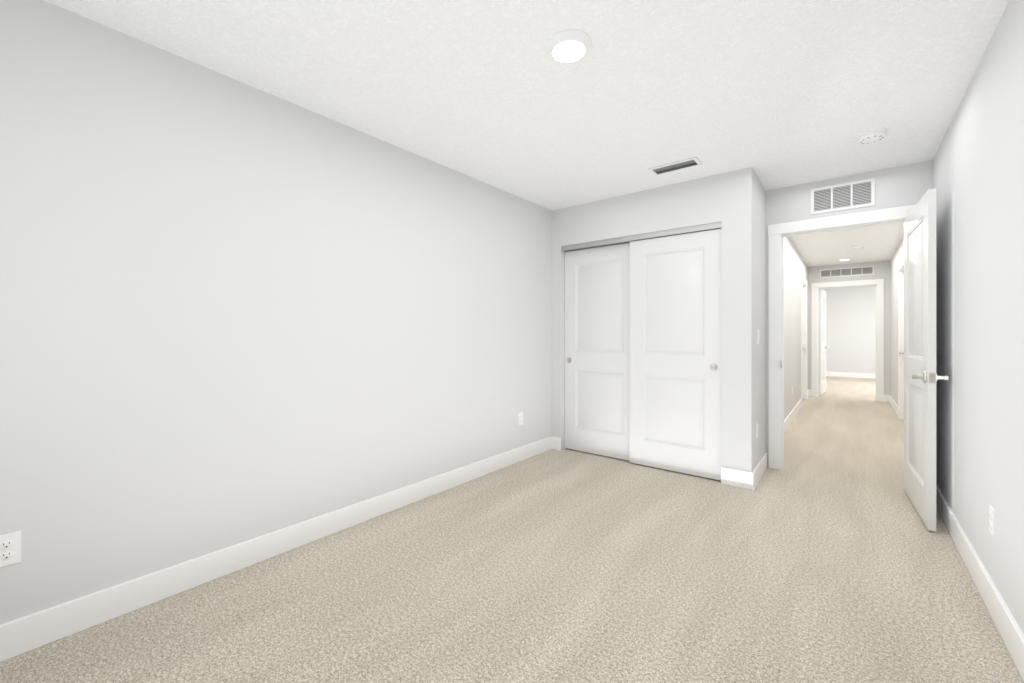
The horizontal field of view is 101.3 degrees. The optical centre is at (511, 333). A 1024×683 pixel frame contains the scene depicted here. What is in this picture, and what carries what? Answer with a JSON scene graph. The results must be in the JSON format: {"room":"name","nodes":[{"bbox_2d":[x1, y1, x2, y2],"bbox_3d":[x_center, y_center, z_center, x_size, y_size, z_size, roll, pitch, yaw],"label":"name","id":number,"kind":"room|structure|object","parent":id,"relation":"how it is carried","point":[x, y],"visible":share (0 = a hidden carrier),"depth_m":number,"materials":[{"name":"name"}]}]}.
{"room":"empty bedroom","nodes":[
{"label":"empty bedroom","id":0,"kind":"room"},
{"bbox_2d":[0,0,551,623],"bbox_3d":[-0.713,-0.045,3.003,0.115,2.440,4.815,0,0,39],"label":"wall","id":1,"kind":"structure","parent":0,"point":[232,310],"depth_m":2.02,"materials":[{"name":"white paint"}]},
{"bbox_2d":[0,530,20,566],"bbox_3d":[-1.828,0.781,1.519,0.009,0.115,0.070,0,0,39],"label":"electrical outlet","id":2,"kind":"object","parent":1,"relation":"attached to","point":[10,548],"visible":1,"depth_m":1.52,"materials":[{"name":"white plastic"}]},
{"bbox_2d":[0,372,1023,680],"bbox_3d":[4.296,1.110,5.656,4.806,0.130,15.006,0,0,39],"label":"baseboard","id":3,"kind":"structure","parent":1,"relation":"attached to","point":[24,634],"depth_m":2.03,"materials":[{"name":"white paint"}]},
{"bbox_2d":[518,412,522,424],"bbox_3d":[0.085,0.783,3.896,0.009,0.115,0.070,0,0,39],"label":"electrical outlet","id":4,"kind":"object","parent":1,"relation":"attached to","point":[520,418],"visible":1,"depth_m":3.89,"materials":[{"name":"white plastic"}]},
{"bbox_2d":[0,376,1023,682],"bbox_3d":[4.359,1.225,5.734,6.400,0.100,16.000,0,0,39],"label":"floor","id":5,"kind":"structure","parent":0,"point":[824,554],"depth_m":1.91,"materials":[{"name":"beige carpet"}]},
{"bbox_2d":[44,0,1008,288],"bbox_3d":[4.359,-1.315,5.734,6.400,0.100,16.000,0,0,39],"label":"ceiling","id":6,"kind":"structure","parent":0,"point":[774,94],"depth_m":2.07,"materials":[{"name":"white paint"}]},
{"bbox_2d":[547,29,590,63],"bbox_3d":[0.249,-1.250,1.841,0.194,0.030,0.194,0,0,39],"label":"recessed light","id":7,"kind":"object","parent":6,"relation":"in","point":[569,46],"visible":1,"depth_m":1.81,"materials":[{"name":"white plastic"}]},
{"bbox_2d":[648,157,702,175],"bbox_3d":[1.229,-1.260,3.170,0.350,0.011,0.165,0,0,39],"label":"ceiling vent","id":8,"kind":"object","parent":6,"relation":"in","point":[676,166],"visible":1,"depth_m":3.15,"materials":[{"name":"white metal"}]},
{"bbox_2d":[838,257,850,260],"bbox_3d":[5.557,-1.250,7.016,0.180,0.030,0.180,0,0,39],"label":"recessed light","id":9,"kind":"object","parent":6,"relation":"in","point":[844,259],"visible":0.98,"depth_m":6.97,"materials":[{"name":"white plastic"}]},
{"bbox_2d":[853,245,865,248],"bbox_3d":[4.969,-1.244,6.014,0.144,0.043,0.144,0,0,39],"label":"smoke detector","id":10,"kind":"object","parent":6,"relation":"attached to","point":[858,246],"visible":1,"depth_m":5.97,"materials":[{"name":"white plastic"}]},
{"bbox_2d":[857,128,886,143],"bbox_3d":[2.271,-1.244,2.652,0.144,0.043,0.144,0,0,39],"label":"smoke detector","id":11,"kind":"object","parent":6,"relation":"attached to","point":[871,136],"visible":1,"depth_m":2.62,"materials":[{"name":"white plastic"}]},
{"bbox_2d":[552,167,765,471],"bbox_3d":[1.327,-0.045,4.010,1.800,2.440,0.688,0,0,39],"label":"wall","id":12,"kind":"structure","parent":0,"point":[734,202],"depth_m":3.38,"materials":[{"name":"white paint"}]},
{"bbox_2d":[565,243,629,460],"bbox_3d":[0.847,0.163,4.061,0.765,2.000,0.038,0,0,39],"label":"closet door","id":13,"kind":"structure","parent":12,"relation":"in","point":[597,350],"depth_m":4.05,"materials":[{"name":"white paint"}]},
{"bbox_2d":[561,222,721,251],"bbox_3d":[1.107,-0.864,3.817,1.484,0.046,0.105,0,0,39],"label":"track rail","id":14,"kind":"object","parent":12,"relation":"attached to","point":[629,239],"visible":0.88,"depth_m":3.73,"materials":[{"name":"silver metal"}]},
{"bbox_2d":[630,228,721,479],"bbox_3d":[1.376,0.163,3.581,0.765,2.000,0.038,0,0,39],"label":"closet door","id":15,"kind":"structure","parent":12,"relation":"in","point":[676,353],"depth_m":3.55,"materials":[{"name":"white paint"}]},
{"bbox_2d":[756,423,757,438],"bbox_3d":[1.965,0.775,3.361,0.009,0.115,0.070,0,0,39],"label":"outlet","id":16,"kind":"object","parent":12,"relation":"attached to","point":[756,430],"visible":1,"depth_m":3.34,"materials":[{"name":"white plastic"}]},
{"bbox_2d":[757,330,759,343],"bbox_3d":[1.991,0.025,3.391,0.012,0.115,0.070,0,0,39],"label":"light switch","id":17,"kind":"object","parent":12,"relation":"attached to","point":[758,334],"visible":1,"depth_m":3.38,"materials":[{"name":"white plastic"}]},
{"bbox_2d":[784,237,807,419],"bbox_3d":[3.897,-0.045,5.923,0.115,2.440,5.285,0,0,39],"label":"wall","id":18,"kind":"structure","parent":0,"point":[795,267],"depth_m":5.81,"materials":[{"name":"white paint"}]},
{"bbox_2d":[801,275,806,405],"bbox_3d":[4.964,0.110,7.245,0.152,2.131,1.013,0,0,39],"label":"door frame","id":19,"kind":"structure","parent":18,"relation":"attached to","point":[803,337],"depth_m":7.52,"materials":[{"name":"white paint"}]},
{"bbox_2d":[822,286,874,373],"bbox_3d":[9.035,-0.045,11.544,5.030,2.440,0.115,0,0,39],"label":"wall","id":20,"kind":"structure","parent":0,"point":[850,326],"depth_m":11.33,"materials":[{"name":"white paint"}]},
{"bbox_2d":[808,260,889,394],"bbox_3d":[5.962,-0.045,7.727,5.030,2.440,0.115,0,0,39],"label":"wall","id":21,"kind":"structure","parent":0,"point":[881,269],"depth_m":7.35,"materials":[{"name":"white paint"}]},
{"bbox_2d":[819,289,829,395],"bbox_3d":[6.103,0.153,8.219,0.162,2.020,0.840,0,0,39],"label":"door","id":22,"kind":"structure","parent":21,"relation":"in","point":[823,346],"depth_m":8.14,"materials":[{"name":"white paint"}]},
{"bbox_2d":[820,265,873,277],"bbox_3d":[6.036,-1.120,7.587,0.770,0.160,0.010,0,0,39],"label":"air vent","id":23,"kind":"object","parent":21,"relation":"in","point":[848,271],"visible":1,"depth_m":7.58,"materials":[{"name":"white metal"}]},
{"bbox_2d":[811,279,883,401],"bbox_3d":[6.074,0.110,7.635,1.030,2.131,0.152,0,0,39],"label":"door frame","id":24,"kind":"structure","parent":21,"relation":"attached to","point":[878,284],"depth_m":7.45,"materials":[{"name":"white paint"}]},
{"bbox_2d":[766,160,932,466],"bbox_3d":[2.015,-0.045,3.972,3.151,2.440,0.115,0,0,39],"label":"wall","id":25,"kind":"structure","parent":0,"point":[906,185],"depth_m":3.35,"materials":[{"name":"white paint"}]},
{"bbox_2d":[768,205,914,469],"bbox_3d":[2.688,0.110,3.428,1.013,2.131,0.152,0,0,39],"label":"door frame","id":26,"kind":"structure","parent":25,"relation":"attached to","point":[777,233],"depth_m":3.64,"materials":[{"name":"white paint"}]},
{"bbox_2d":[904,188,948,531],"bbox_3d":[2.733,0.153,2.798,0.158,2.020,0.827,0,0,39],"label":"entry door","id":27,"kind":"structure","parent":26,"relation":"attached to","point":[921,377],"depth_m":2.66,"materials":[{"name":"white paint"}]},
{"bbox_2d":[811,178,874,214],"bbox_3d":[2.652,-1.103,3.380,0.406,0.213,0.010,0,0,39],"label":"air vent","id":28,"kind":"object","parent":25,"relation":"in","point":[848,195],"visible":1,"depth_m":3.37,"materials":[{"name":"white metal"}]},
{"bbox_2d":[890,236,903,405],"bbox_3d":[4.891,-0.045,5.123,0.115,2.440,5.285,0,0,39],"label":"wall","id":29,"kind":"structure","parent":0,"point":[897,258],"depth_m":6.55,"materials":[{"name":"white paint"}]},
{"bbox_2d":[898,258,903,419],"bbox_3d":[5.133,0.110,5.427,0.152,2.131,1.013,0,0,39],"label":"door frame","id":30,"kind":"structure","parent":29,"relation":"attached to","point":[901,339],"depth_m":5.77,"materials":[{"name":"white paint"}]},
{"bbox_2d":[933,0,1023,633],"bbox_3d":[1.634,-0.045,1.188,0.115,2.440,4.700,0,0,39],"label":"wall","id":31,"kind":"structure","parent":0,"point":[978,172],"depth_m":1.86,"materials":[{"name":"white paint"}]},
{"bbox_2d":[989,505,994,537],"bbox_3d":[2.024,0.790,1.772,0.009,0.115,0.070,0,0,39],"label":"electrical outlet","id":32,"kind":"object","parent":31,"relation":"attached to","point":[991,520],"visible":1,"depth_m":1.76,"materials":[{"name":"white plastic"}]}
]}

